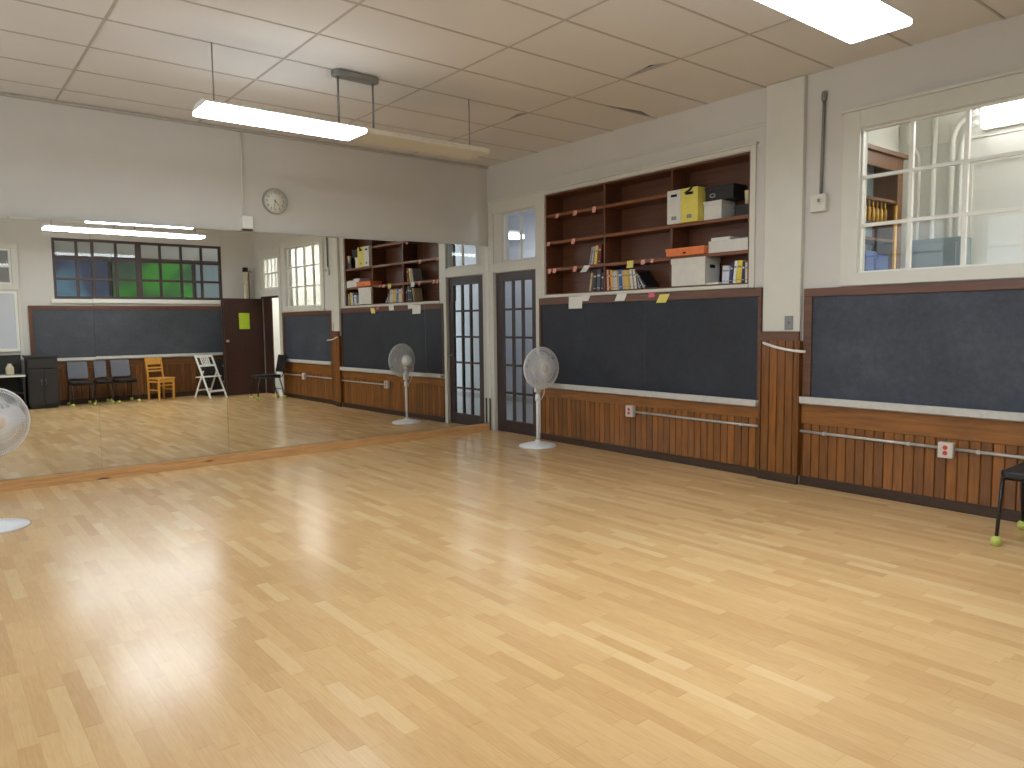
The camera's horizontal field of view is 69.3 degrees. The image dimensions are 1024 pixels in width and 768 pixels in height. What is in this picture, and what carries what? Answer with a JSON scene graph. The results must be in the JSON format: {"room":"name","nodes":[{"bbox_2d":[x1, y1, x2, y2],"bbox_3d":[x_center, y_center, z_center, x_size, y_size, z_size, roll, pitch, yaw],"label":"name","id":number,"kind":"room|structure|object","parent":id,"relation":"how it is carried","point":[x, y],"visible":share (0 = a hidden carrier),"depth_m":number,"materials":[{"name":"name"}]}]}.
{"room":"exercise studio","nodes":[
{"label":"exercise studio","id":0,"kind":"room"},
{"bbox_2d":[0,96,487,428],"bbox_3d":[-3.261,-0.962,7.492,7.720,3.600,0.120,-4,6,-39],"label":"wall","id":1,"kind":"structure","parent":0,"point":[59,162],"depth_m":7.51,"materials":[{"name":"beige paint"}]},
{"bbox_2d":[0,216,101,480],"bbox_3d":[-4.367,-0.311,6.520,1.223,2.295,0.081,-4,6,-39],"label":"wall mirror","id":2,"kind":"object","parent":1,"relation":"attached to","point":[48,352],"visible":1,"depth_m":6.64,"materials":[{"name":"silver glass"}]},
{"bbox_2d":[88,221,228,468],"bbox_3d":[-3.431,-0.388,7.271,1.178,2.305,0.076,-4,6,-39],"label":"wall mirror","id":3,"kind":"object","parent":1,"relation":"attached to","point":[157,294],"visible":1,"depth_m":7.22,"materials":[{"name":"silver glass"}]},
{"bbox_2d":[0,92,487,168],"bbox_3d":[-3.279,-2.582,7.263,7.600,0.023,0.030,-4,6,-39],"label":"trim","id":4,"kind":"structure","parent":1,"relation":"attached to","point":[1,93],"depth_m":7.50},
{"bbox_2d":[0,423,490,491],"bbox_3d":[-2.631,0.751,7.979,6.005,0.092,0.105,-4,6,-39],"label":"trim","id":5,"kind":"structure","parent":1,"relation":"attached to","point":[89,475],"depth_m":7.66,"materials":[{"name":"brown wood"}]},
{"bbox_2d":[240,132,252,230],"bbox_3d":[-2.769,-2.105,7.689,0.106,1.005,0.057,-4,6,-39],"label":"conduit","id":6,"kind":"object","parent":1,"relation":"attached to","point":[246,221],"visible":1,"depth_m":7.69,"materials":[{"name":"white metal"}]},
{"bbox_2d":[262,188,287,213],"bbox_3d":[-2.530,-1.951,7.905,0.272,0.272,0.036,-4,6,-39],"label":"wall clock","id":7,"kind":"object","parent":1,"relation":"attached to","point":[274,200],"visible":1,"depth_m":7.90,"materials":[{"name":"plastic"}]},
{"bbox_2d":[220,230,336,453],"bbox_3d":[-2.500,-0.466,8.024,1.218,2.315,0.059,-4,6,-39],"label":"wall mirror","id":8,"kind":"object","parent":1,"relation":"attached to","point":[277,289],"visible":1,"depth_m":7.98,"materials":[{"name":"silver glass"}]},
{"bbox_2d":[331,236,426,440],"bbox_3d":[-1.552,-0.544,8.791,1.223,2.326,0.044,-4,6,-39],"label":"wall mirror","id":9,"kind":"object","parent":1,"relation":"attached to","point":[378,284],"visible":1,"depth_m":8.76,"materials":[{"name":"silver glass"}]},
{"bbox_2d":[423,242,488,429],"bbox_3d":[-0.702,-0.615,9.482,0.968,2.334,0.023,-4,6,-39],"label":"wall mirror","id":10,"kind":"object","parent":1,"relation":"attached to","point":[455,275],"visible":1,"depth_m":9.46,"materials":[{"name":"silver glass"}]},
{"bbox_2d":[0,401,1023,767],"bbox_3d":[-0.767,0.951,6.463,10.100,0.100,11.620,-4,6,-39],"label":"floor","id":11,"kind":"structure","parent":0,"point":[483,599],"depth_m":3.56,"materials":[{"name":"brown wood"}]},
{"bbox_2d":[0,388,30,533],"bbox_3d":[-3.696,0.528,5.231,0.436,1.010,0.463,-1,5,-9],"label":"pedestal fan","id":12,"kind":"object","parent":11,"relation":"on","point":[12,417],"visible":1,"depth_m":5.26,"materials":[{"name":"white plastic"}]},
{"bbox_2d":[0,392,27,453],"bbox_3d":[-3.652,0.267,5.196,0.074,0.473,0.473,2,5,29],"label":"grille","id":13,"kind":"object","parent":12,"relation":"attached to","point":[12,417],"depth_m":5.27,"materials":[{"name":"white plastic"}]},
{"bbox_2d":[0,390,28,452],"bbox_3d":[-3.604,0.268,5.169,0.070,0.473,0.473,2,5,29],"label":"grille","id":14,"kind":"object","parent":12,"relation":"attached to","point":[12,417],"depth_m":5.27,"materials":[{"name":"white plastic"}]},
{"bbox_2d":[489,398,490,429],"bbox_3d":[-0.291,0.403,9.836,0.021,0.430,0.022,-4,6,-39],"label":"pipe","id":15,"kind":"object","parent":11,"relation":"on","point":[489,398],"visible":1,"depth_m":9.83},
{"bbox_2d":[519,347,558,448],"bbox_3d":[0.284,0.148,8.496,0.476,1.145,0.430,-4,6,-39],"label":"pedestal fan","id":16,"kind":"object","parent":11,"relation":"on","point":[540,369],"visible":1,"depth_m":8.39,"materials":[{"name":"white plastic"}]},
{"bbox_2d":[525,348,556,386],"bbox_3d":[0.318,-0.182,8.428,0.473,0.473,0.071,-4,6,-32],"label":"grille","id":17,"kind":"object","parent":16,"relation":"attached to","point":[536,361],"depth_m":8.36,"materials":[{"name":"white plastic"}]},
{"bbox_2d":[525,348,557,387],"bbox_3d":[0.345,-0.179,8.389,0.469,0.473,0.098,-4,6,-39],"label":"grille","id":18,"kind":"object","parent":16,"relation":"attached to","point":[543,368],"depth_m":8.36,"materials":[{"name":"white plastic"}]},
{"bbox_2d":[990,462,1023,546],"bbox_3d":[3.363,0.578,4.624,0.654,0.853,0.458,-5,6,-41],"label":"chair","id":19,"kind":"object","parent":11,"relation":"on","point":[1016,472],"visible":1,"depth_m":4.60,"materials":[{"name":"black plastic"}]},
{"bbox_2d":[0,0,1023,166],"bbox_3d":[-0.755,-2.377,4.122,7.600,0.024,8.100,-4,6,-39],"label":"ceiling","id":20,"kind":"structure","parent":0,"point":[536,76],"depth_m":5.63,"materials":[{"name":"tile"}]},
{"bbox_2d":[193,42,489,159],"bbox_3d":[-1.270,-2.267,6.029,2.468,0.496,0.336,-4,6,-39],"label":"pendant light","id":21,"kind":"object","parent":20,"relation":"hanging from","point":[204,108],"visible":1,"depth_m":5.91,"materials":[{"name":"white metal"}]},
{"bbox_2d":[756,0,911,43],"bbox_3d":[1.022,-2.062,3.215,2.473,0.496,0.336,-4,6,-39],"label":"pendant light","id":22,"kind":"object","parent":20,"relation":"hanging from","point":[851,21],"visible":1,"depth_m":3.75,"materials":[{"name":"white plastic"}]},
{"bbox_2d":[509,210,534,217],"bbox_3d":[1.012,-2.777,10.082,2.370,0.100,7.790,-4,6,-39],"label":"ceiling","id":23,"kind":"structure","parent":0,"point":[530,211],"depth_m":12.76,"materials":[{"name":"paint"}]},
{"bbox_2d":[509,230,523,239],"bbox_3d":[-0.312,-2.652,12.170,1.150,0.459,0.200,-4,6,-39],"label":"hall light","id":24,"kind":"object","parent":23,"relation":"hanging from","point":[513,234],"visible":0.15,"depth_m":12.36,"materials":[{"name":"white plastic"}]},
{"bbox_2d":[487,14,1023,481],"bbox_3d":[2.274,-0.955,6.662,0.120,3.600,8.100,-4,6,-39],"label":"wall","id":25,"kind":"structure","parent":0,"point":[997,47],"depth_m":6.20,"materials":[{"name":"beige paint"}]},
{"bbox_2d":[486,247,490,412],"bbox_3d":[-0.300,-0.591,9.793,0.033,2.420,0.043,-4,6,-39],"label":"trim","id":26,"kind":"structure","parent":25,"relation":"attached to","point":[487,248],"depth_m":9.76,"materials":[{"name":"white paint"}]},
{"bbox_2d":[487,190,542,438],"bbox_3d":[0.040,-0.850,9.348,0.032,3.000,1.065,-4,6,-39],"label":"trim","id":27,"kind":"structure","parent":25,"relation":"attached to","point":[534,198],"depth_m":9.31,"materials":[{"name":"beige paint"}]},
{"bbox_2d":[496,270,535,436],"bbox_3d":[0.051,-0.389,9.416,0.105,2.060,0.827,-4,6,-39],"label":"door","id":28,"kind":"structure","parent":25,"relation":"in","point":[514,426],"depth_m":9.50,"materials":[{"name":"black wood"}]},
{"bbox_2d":[503,207,534,261],"bbox_3d":[0.116,-1.856,9.246,0.040,0.620,0.695,-4,6,-39],"label":"window","id":29,"kind":"structure","parent":25,"relation":"in","point":[520,212],"depth_m":9.26,"materials":[{"name":"beige paint"}]},
{"bbox_2d":[545,152,749,294],"bbox_3d":[1.383,-1.584,7.846,0.280,1.176,2.786,-4,6,-39],"label":"bookcase","id":30,"kind":"object","parent":25,"relation":"attached to","point":[629,218],"visible":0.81,"depth_m":8.00,"materials":[{"name":"brown wood"}]},
{"bbox_2d":[589,273,593,290],"bbox_3d":[0.949,-1.151,8.381,0.163,0.206,0.054,-4,6,-39],"label":"book","id":31,"kind":"object","parent":30,"relation":"in","point":[592,274],"visible":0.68,"depth_m":8.33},
{"bbox_2d":[593,271,596,290],"bbox_3d":[0.989,-1.158,8.330,0.163,0.227,0.062,-4,6,-39],"label":"book","id":32,"kind":"object","parent":30,"relation":"on","point":[595,272],"visible":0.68,"depth_m":8.28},
{"bbox_2d":[594,246,598,263],"bbox_3d":[0.996,-1.442,8.294,0.163,0.208,0.064,-4,6,-39],"label":"book","id":33,"kind":"object","parent":30,"relation":"on","point":[596,247],"visible":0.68,"depth_m":8.24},
{"bbox_2d":[597,269,603,290],"bbox_3d":[1.026,-1.159,8.283,0.163,0.238,0.067,-4,6,-39],"label":"book","id":34,"kind":"object","parent":30,"relation":"on","point":[599,272],"visible":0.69,"depth_m":8.23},
{"bbox_2d":[598,244,603,263],"bbox_3d":[1.033,-1.444,8.247,0.163,0.218,0.064,-4,6,-39],"label":"book","id":35,"kind":"object","parent":30,"relation":"on","point":[601,246],"visible":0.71,"depth_m":8.20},
{"bbox_2d":[601,272,603,290],"bbox_3d":[1.062,-1.138,8.240,0.163,0.202,0.045,-4,6,-39],"label":"book","id":36,"kind":"object","parent":30,"relation":"on","point":[602,276],"visible":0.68,"depth_m":8.19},
{"bbox_2d":[610,270,617,289],"bbox_3d":[1.148,-1.138,8.132,0.163,0.217,0.048,-4,6,-39],"label":"book","id":37,"kind":"object","parent":30,"relation":"in","point":[611,271],"visible":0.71,"depth_m":8.08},
{"bbox_2d":[618,269,627,289],"bbox_3d":[1.230,-1.131,8.030,0.163,0.219,0.070,-4,6,-39],"label":"book","id":38,"kind":"object","parent":30,"relation":"in","point":[620,270],"visible":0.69,"depth_m":7.98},
{"bbox_2d":[622,270,625,289],"bbox_3d":[1.260,-1.123,7.994,0.163,0.208,0.063,-4,6,-39],"label":"book","id":39,"kind":"object","parent":30,"relation":"in","point":[623,271],"visible":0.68,"depth_m":7.94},
{"bbox_2d":[627,270,630,288],"bbox_3d":[1.307,-1.116,7.935,0.163,0.203,0.058,-4,6,-39],"label":"book","id":40,"kind":"object","parent":30,"relation":"in","point":[628,272],"visible":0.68,"depth_m":7.88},
{"bbox_2d":[636,272,657,287],"bbox_3d":[1.421,-1.097,7.810,0.183,0.183,0.158,-4,6,-39],"label":"book","id":41,"kind":"object","parent":30,"relation":"in","point":[646,279],"visible":0.95,"depth_m":7.79,"materials":[{"name":"paper"}]},
{"bbox_2d":[667,189,681,224],"bbox_3d":[1.686,-1.744,7.346,0.251,0.322,0.166,-4,6,-39],"label":"magazine file","id":42,"kind":"object","parent":30,"relation":"on","point":[673,197],"visible":0.59,"depth_m":7.27,"materials":[{"name":"cardboard"}]},
{"bbox_2d":[665,245,708,256],"bbox_3d":[1.760,-1.299,7.273,0.220,0.075,0.465,-4,6,-39],"label":"flat box","id":43,"kind":"object","parent":30,"relation":"on","point":[703,249],"visible":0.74,"depth_m":7.18,"materials":[{"name":"cardboard"}]},
{"bbox_2d":[681,186,706,222],"bbox_3d":[1.802,-1.734,7.201,0.251,0.322,0.199,-4,6,-39],"label":"magazine file","id":44,"kind":"object","parent":30,"relation":"on","point":[692,208],"visible":0.69,"depth_m":7.10,"materials":[{"name":"cardboard"}]},
{"bbox_2d":[671,256,720,286],"bbox_3d":[1.808,-1.104,7.300,0.245,0.270,0.414,-4,6,-39],"label":"file box","id":45,"kind":"object","parent":30,"relation":"on","point":[701,270],"visible":0.86,"depth_m":7.18,"materials":[{"name":"cardboard"}]},
{"bbox_2d":[703,199,734,219],"bbox_3d":[1.979,-1.651,7.074,0.224,0.175,0.210,-4,6,-39],"label":"lidded box","id":46,"kind":"object","parent":30,"relation":"on","point":[721,208],"visible":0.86,"depth_m":7.00,"materials":[{"name":"cardboard"}]},
{"bbox_2d":[705,183,746,201],"bbox_3d":[2.022,-1.804,7.013,0.214,0.135,0.320,-4,6,-39],"label":"storage box","id":47,"kind":"object","parent":46,"relation":"on","point":[731,191],"visible":0.93,"depth_m":6.92,"materials":[{"name":"black cardboard"}]},
{"bbox_2d":[722,266,729,283],"bbox_3d":[2.058,-1.030,6.987,0.143,0.169,0.084,-4,6,-39],"label":"book","id":48,"kind":"object","parent":30,"relation":"in","point":[726,269],"visible":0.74,"depth_m":6.94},
{"bbox_2d":[708,237,747,252],"bbox_3d":[2.096,-1.294,6.956,0.230,0.110,0.430,-4,6,-39],"label":"box","id":49,"kind":"object","parent":30,"relation":"on","point":[739,243],"visible":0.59,"depth_m":6.88,"materials":[{"name":"cardboard"}]},
{"bbox_2d":[711,236,736,240],"bbox_3d":[2.037,-1.319,7.029,0.190,0.136,0.210,-4,6,-39],"label":"pile","id":50,"kind":"object","parent":49,"relation":"in","point":[727,237],"visible":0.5,"depth_m":6.95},
{"bbox_2d":[729,263,734,282],"bbox_3d":[2.104,-1.039,6.945,0.163,0.192,0.046,-4,6,-39],"label":"book","id":51,"kind":"object","parent":30,"relation":"in","point":[732,264],"visible":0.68,"depth_m":6.89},
{"bbox_2d":[733,261,737,282],"bbox_3d":[2.130,-1.044,6.912,0.163,0.207,0.053,-4,6,-39],"label":"book","id":52,"kind":"object","parent":30,"relation":"in","point":[736,262],"visible":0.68,"depth_m":6.86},
{"bbox_2d":[734,204,747,215],"bbox_3d":[2.164,-1.594,6.819,0.180,0.098,0.165,-4,6,-39],"label":"box","id":53,"kind":"object","parent":30,"relation":"on","point":[739,209],"visible":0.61,"depth_m":6.77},
{"bbox_2d":[744,190,748,203],"bbox_3d":[2.152,-1.700,6.743,0.068,0.125,0.068,-4,6,-39],"label":"paper cup","id":54,"kind":"object","parent":53,"relation":"on","point":[745,191],"visible":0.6,"depth_m":6.72,"materials":[{"name":"beige paper"}]},
{"bbox_2d":[736,260,747,282],"bbox_3d":[2.159,-1.042,6.876,0.163,0.209,0.068,-4,6,-39],"label":"book","id":55,"kind":"object","parent":30,"relation":"in","point":[739,268],"visible":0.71,"depth_m":6.82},
{"bbox_2d":[741,262,744,282],"bbox_3d":[2.185,-1.031,6.844,0.163,0.191,0.040,-4,6,-39],"label":"book","id":56,"kind":"object","parent":30,"relation":"in","point":[743,263],"visible":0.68,"depth_m":6.79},
{"bbox_2d":[540,388,757,418],"bbox_3d":[1.302,0.179,7.868,0.030,0.099,3.025,-4,6,-39],"label":"trim","id":57,"kind":"structure","parent":25,"relation":"attached to","point":[720,409],"depth_m":7.60,"materials":[{"name":"brown wood"}]},
{"bbox_2d":[540,433,757,476],"bbox_3d":[1.304,0.721,7.909,0.040,0.076,3.025,-4,6,-39],"label":"baseboard","id":58,"kind":"structure","parent":25,"relation":"attached to","point":[721,466],"depth_m":7.65,"materials":[{"name":"brown wood"}]},
{"bbox_2d":[541,396,757,467],"bbox_3d":[1.307,0.456,7.892,0.024,0.452,3.025,-4,6,-39],"label":"panelling","id":59,"kind":"object","parent":25,"relation":"attached to","point":[602,422],"visible":1,"depth_m":7.65,"materials":[{"name":"brown wood"}]},
{"bbox_2d":[625,405,635,416],"bbox_3d":[1.257,0.287,7.862,0.058,0.120,0.100,-4,6,-39],"label":"outlet box","id":60,"kind":"object","parent":59,"relation":"attached to","point":[629,409],"visible":1,"depth_m":7.84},
{"bbox_2d":[634,411,757,426],"bbox_3d":[1.760,0.339,7.262,0.026,0.028,1.470,-4,6,-39],"label":"conduit","id":61,"kind":"object","parent":59,"relation":"attached to","point":[639,412],"visible":1,"depth_m":7.18,"materials":[{"name":"metal"}]},
{"bbox_2d":[541,141,758,297],"bbox_3d":[1.270,-1.589,7.729,0.040,1.280,2.910,-4,6,-39],"label":"trim","id":62,"kind":"structure","parent":25,"relation":"attached to","point":[752,147],"depth_m":7.20,"materials":[{"name":"beige paint"}]},
{"bbox_2d":[539,287,762,407],"bbox_3d":[1.269,-0.410,7.808,0.084,1.076,3.030,-4,6,-39],"label":"chalkboard","id":63,"kind":"object","parent":25,"relation":"attached to","point":[701,345],"visible":0.83,"depth_m":7.52,"materials":[{"name":"black stone"}]},
{"bbox_2d":[569,296,581,308],"bbox_3d":[0.723,-0.929,8.450,0.005,0.135,0.220,-4,6,-39],"label":"paper note","id":64,"kind":"object","parent":63,"relation":"attached to","point":[574,302],"visible":1,"depth_m":8.45,"materials":[{"name":"paper"}]},
{"bbox_2d":[580,295,589,300],"bbox_3d":[0.823,-0.965,8.319,0.009,0.065,0.156,-4,6,-39],"label":"paper note","id":65,"kind":"object","parent":63,"relation":"attached to","point":[584,297],"visible":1,"depth_m":8.32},
{"bbox_2d":[615,293,626,300],"bbox_3d":[1.160,-0.929,7.897,0.011,0.085,0.174,-4,6,-39],"label":"paper note","id":66,"kind":"object","parent":63,"relation":"attached to","point":[620,296],"visible":1,"depth_m":7.90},
{"bbox_2d":[542,382,757,407],"bbox_3d":[1.274,0.092,7.849,0.084,0.068,3.020,-4,6,-39],"label":"chalk tray","id":67,"kind":"object","parent":63,"relation":"on","point":[650,392],"depth_m":7.52,"materials":[{"name":"wood"}]},
{"bbox_2d":[656,294,668,302],"bbox_3d":[1.518,-0.862,7.457,0.009,0.085,0.168,-4,6,-39],"label":"paper note","id":68,"kind":"object","parent":63,"relation":"attached to","point":[662,298],"visible":1,"depth_m":7.46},
{"bbox_2d":[542,122,765,178],"bbox_3d":[1.301,-2.364,7.639,0.012,0.030,3.000,-4,6,-39],"label":"trim","id":69,"kind":"structure","parent":25,"relation":"attached to","point":[764,123],"depth_m":7.38,"materials":[{"name":"beige paint"}]},
{"bbox_2d":[757,341,802,475],"bbox_3d":[2.358,0.201,6.515,0.070,1.162,0.386,-4,6,-39],"label":"wainscot","id":70,"kind":"structure","parent":25,"relation":"attached to","point":[780,371],"depth_m":6.48,"materials":[{"name":"brown wood"}]},
{"bbox_2d":[762,341,805,352],"bbox_3d":[2.341,-0.318,6.391,0.029,0.092,0.415,-4,6,-36],"label":"cord cover","id":71,"kind":"object","parent":70,"relation":"attached to","point":[763,342],"visible":1,"depth_m":6.37,"materials":[{"name":"white paint"}]},
{"bbox_2d":[810,193,828,212],"bbox_3d":[2.539,-1.498,6.128,0.065,0.143,0.136,-4,6,-39],"label":"switch box","id":72,"kind":"object","parent":25,"relation":"attached to","point":[818,202],"visible":1,"depth_m":6.11,"materials":[{"name":"beige paint"}]},
{"bbox_2d":[819,91,826,193],"bbox_3d":[2.554,-1.983,6.080,0.042,0.827,0.044,-4,6,-39],"label":"conduit","id":73,"kind":"object","parent":25,"relation":"attached to","point":[824,93],"visible":1,"depth_m":6.07,"materials":[{"name":"grey metal"}]},
{"bbox_2d":[799,475,1020,521],"bbox_3d":[3.176,0.891,5.581,0.040,0.076,2.160,-4,6,-39],"label":"baseboard","id":74,"kind":"structure","parent":25,"relation":"attached to","point":[939,503],"depth_m":5.68,"materials":[{"name":"brown wood"}]},
{"bbox_2d":[799,279,1023,422],"bbox_3d":[3.147,-0.257,5.470,0.084,0.981,2.155,-4,6,-39],"label":"chalkboard","id":75,"kind":"object","parent":25,"relation":"attached to","point":[952,349],"visible":1,"depth_m":5.59,"materials":[{"name":"stone"}]},
{"bbox_2d":[799,396,1023,422],"bbox_3d":[3.152,0.198,5.508,0.084,0.068,2.145,-4,6,-39],"label":"chalk tray","id":76,"kind":"object","parent":75,"relation":"on","point":[1010,414],"depth_m":5.57,"materials":[{"name":"wood"}]},
{"bbox_2d":[800,423,1023,510],"bbox_3d":[3.179,0.626,5.564,0.024,0.452,2.160,-4,6,-39],"label":"panelling","id":77,"kind":"object","parent":25,"relation":"attached to","point":[973,478],"visible":0.98,"depth_m":5.69,"materials":[{"name":"brown wood"}]},
{"bbox_2d":[800,430,937,448],"bbox_3d":[2.828,0.438,5.934,0.027,0.032,1.113,-4,6,-39],"label":"conduit","id":78,"kind":"object","parent":77,"relation":"attached to","point":[802,431],"visible":1,"depth_m":5.88,"materials":[{"name":"metal"}]},
{"bbox_2d":[937,441,955,458],"bbox_3d":[3.198,0.486,5.450,0.058,0.115,0.105,-4,6,-39],"label":"outlet box","id":79,"kind":"object","parent":77,"relation":"attached to","point":[945,449],"visible":1,"depth_m":5.43,"materials":[{"name":"plastic"}]},
{"bbox_2d":[942,445,947,454],"bbox_3d":[3.178,0.487,5.434,0.003,0.073,0.034,-4,6,-39],"label":"receptacle","id":80,"kind":"object","parent":79,"relation":"attached to","point":[944,447],"depth_m":5.43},
{"bbox_2d":[955,448,1023,458],"bbox_3d":[3.533,0.508,5.057,0.027,0.032,0.922,-4,6,-39],"label":"conduit","id":81,"kind":"object","parent":77,"relation":"attached to","point":[979,452],"visible":1,"depth_m":5.24,"materials":[{"name":"metal"}]},
{"bbox_2d":[801,404,1023,446],"bbox_3d":[3.174,0.316,5.537,0.030,0.166,2.160,-4,6,-39],"label":"trim","id":82,"kind":"structure","parent":25,"relation":"attached to","point":[957,428],"depth_m":5.62,"materials":[{"name":"brown wood"}]},
{"bbox_2d":[840,68,1023,285],"bbox_3d":[3.237,-1.443,5.286,0.034,1.395,1.850,-4,6,-39],"label":"trim","id":83,"kind":"structure","parent":25,"relation":"attached to","point":[1010,83],"depth_m":5.61,"materials":[{"name":"beige paint"}]},
{"bbox_2d":[858,95,1023,272],"bbox_3d":[3.272,-1.413,5.336,0.040,1.128,1.520,-4,6,-39],"label":"window","id":84,"kind":"structure","parent":25,"relation":"in","point":[967,160],"depth_m":5.51,"materials":[{"name":"white paint"}]},
{"bbox_2d":[505,108,1023,397],"bbox_3d":[2.415,-1.038,8.568,2.475,3.450,12.100,-4,6,-39],"label":"wall","id":85,"kind":"structure","parent":0,"point":[894,138],"depth_m":7.03,"materials":[{"name":"paint"}]},
{"bbox_2d":[506,396,532,403],"bbox_3d":[1.083,0.520,10.309,2.370,0.090,7.699,-4,6,-39],"label":"baseboard","id":86,"kind":"structure","parent":85,"relation":"attached to","point":[508,398],"depth_m":13.35,"materials":[{"name":"grey plastic"}]},
{"bbox_2d":[907,123,920,239],"bbox_3d":[3.835,-0.913,7.152,0.036,3.360,0.141,-4,6,-39],"label":"pipe","id":87,"kind":"object","parent":85,"relation":"attached to","point":[918,173],"visible":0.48,"depth_m":7.03,"materials":[{"name":"white metal"}]},
{"bbox_2d":[928,117,938,238],"bbox_3d":[3.952,-0.902,7.006,0.048,3.360,0.048,-4,6,-39],"label":"pipe","id":88,"kind":"object","parent":85,"relation":"attached to","point":[935,120],"visible":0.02,"depth_m":6.91,"materials":[{"name":"white metal"}]},
{"bbox_2d":[899,127,1023,151],"bbox_3d":[5.036,-2.142,5.583,0.011,0.020,4.100,-4,6,-39],"label":"trim","id":89,"kind":"structure","parent":85,"relation":"attached to","point":[1022,128],"depth_m":6.64,"materials":[{"name":"paint"}]},
{"bbox_2d":[946,109,978,236],"bbox_3d":[4.104,-0.837,6.822,0.056,3.258,0.228,-4,6,-39],"label":"pipe","id":90,"kind":"object","parent":85,"relation":"attached to","point":[953,136],"visible":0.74,"depth_m":6.78,"materials":[{"name":"white metal"}]},
{"bbox_2d":[956,120,978,235],"bbox_3d":[4.130,-0.786,6.794,0.040,3.160,0.145,-4,6,-39],"label":"pipe","id":91,"kind":"object","parent":85,"relation":"attached to","point":[962,141],"visible":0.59,"depth_m":6.74,"materials":[{"name":"white metal"}]},
{"bbox_2d":[967,155,1023,263],"bbox_3d":[4.619,-1.492,6.156,0.024,0.980,1.500,-4,6,-39],"label":"board","id":92,"kind":"object","parent":85,"relation":"attached to","point":[994,183],"visible":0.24,"depth_m":6.56,"materials":[{"name":"white ceramic"}]},
{"bbox_2d":[981,99,1023,130],"bbox_3d":[4.550,-2.357,6.076,0.128,0.280,1.220,-4,6,-39],"label":"light","id":93,"kind":"object","parent":85,"relation":"attached to","point":[1011,113],"visible":0.6,"depth_m":6.39,"materials":[{"name":"white plastic"}]},
{"bbox_2d":[763,75,806,482],"bbox_3d":[2.355,-0.859,6.435,0.048,3.444,0.355,-4,6,-39],"label":"pillar","id":94,"kind":"structure","parent":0,"point":[786,107],"depth_m":6.35,"materials":[{"name":"beige paint"}]},
{"bbox_2d":[757,469,797,484],"bbox_3d":[2.342,0.821,6.547,0.032,0.076,0.387,-4,6,-39],"label":"pillar base","id":95,"kind":"structure","parent":94,"relation":"attached to","point":[762,474],"depth_m":6.52,"materials":[{"name":"brown wood"}]},
{"bbox_2d":[760,331,799,340],"bbox_3d":[2.331,-0.417,6.447,0.026,0.082,0.371,-4,6,-39],"label":"cap","id":96,"kind":"object","parent":94,"relation":"attached to","point":[764,335],"visible":1,"depth_m":6.43,"materials":[{"name":"wood"}]},
{"bbox_2d":[784,316,792,329],"bbox_3d":[2.382,-0.527,6.379,0.017,0.119,0.080,-4,6,-39],"label":"switch plate","id":97,"kind":"object","parent":94,"relation":"attached to","point":[788,325],"visible":1,"depth_m":6.38,"materials":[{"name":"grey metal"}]},
{"bbox_3d":[4.495,0.982,5.376,1.489,0.100,4.100,-4,6,-39],"label":"floor","id":98,"kind":"structure","parent":0,"visible":0},
{"bbox_2d":[865,143,907,269],"bbox_3d":[3.172,-0.613,6.654,0.930,2.900,0.265,-4,6,-39],"label":"tall cabinet","id":99,"kind":"object","parent":98,"relation":"on","point":[888,190],"visible":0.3,"depth_m":6.75,"materials":[{"name":"wood"}]},
{"bbox_2d":[867,200,870,220],"bbox_3d":[3.125,-1.520,6.481,0.037,0.176,0.037,-2,5,-16],"label":"brush","id":100,"kind":"object","parent":99,"relation":"hanging from","point":[868,207],"visible":0.97,"depth_m":6.47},
{"bbox_2d":[864,250,876,270],"bbox_3d":[3.135,-1.067,6.600,0.200,0.227,0.140,-4,6,-39],"label":"bin","id":101,"kind":"object","parent":99,"relation":"on","point":[870,256],"visible":0.27,"depth_m":6.53,"materials":[{"name":"plastic"}]},
{"bbox_2d":[871,201,874,220],"bbox_3d":[3.183,-1.524,6.528,0.037,0.176,0.037,-2,5,-16],"label":"brush","id":102,"kind":"object","parent":99,"relation":"hanging from","point":[873,207],"visible":0.97,"depth_m":6.52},
{"bbox_2d":[875,202,878,221],"bbox_3d":[3.242,-1.529,6.575,0.037,0.176,0.037,-2,5,-16],"label":"brush","id":103,"kind":"object","parent":99,"relation":"hanging from","point":[877,208],"visible":0.93,"depth_m":6.56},
{"bbox_2d":[865,236,892,244],"bbox_3d":[3.141,-1.281,6.596,0.710,0.024,0.210,-4,6,-39],"label":"shelf","id":104,"kind":"object","parent":99,"relation":"attached to","point":[868,240],"depth_m":6.68,"materials":[{"name":"brown wood"}]},
{"bbox_2d":[879,202,882,221],"bbox_3d":[3.300,-1.533,6.622,0.037,0.176,0.037,-2,5,-16],"label":"brush","id":105,"kind":"object","parent":99,"relation":"hanging from","point":[880,209],"visible":0.84,"depth_m":6.61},
{"bbox_2d":[866,195,895,206],"bbox_3d":[3.138,-1.629,6.567,0.710,0.024,0.210,-4,6,-39],"label":"shelf","id":106,"kind":"object","parent":99,"relation":"attached to","point":[891,202],"depth_m":6.63,"materials":[{"name":"brown wood"}]},
{"bbox_2d":[876,254,887,269],"bbox_3d":[3.307,-1.070,6.738,0.200,0.207,0.140,-4,6,-39],"label":"bin","id":107,"kind":"object","parent":99,"relation":"on","point":[882,260],"visible":0.27,"depth_m":6.67,"materials":[{"name":"plastic"}]},
{"bbox_2d":[883,203,886,220],"bbox_3d":[3.359,-1.538,6.668,0.037,0.176,0.037,-2,5,-16],"label":"brush","id":108,"kind":"object","parent":99,"relation":"hanging from","point":[884,210],"visible":0.84,"depth_m":6.66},
{"bbox_2d":[892,206,897,268],"bbox_3d":[3.422,-0.377,6.676,0.030,2.420,0.032,-4,6,-39],"label":"wooden pole","id":109,"kind":"object","parent":98,"relation":"on","point":[895,207],"visible":0.34,"depth_m":6.59,"materials":[{"name":"wood"}]},
{"bbox_2d":[911,236,970,267],"bbox_3d":[3.923,-0.256,6.840,0.260,2.140,0.415,-4,6,-39],"label":"locker","id":110,"kind":"object","parent":98,"relation":"on","point":[946,251],"visible":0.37,"depth_m":6.66,"materials":[{"name":"metal"}]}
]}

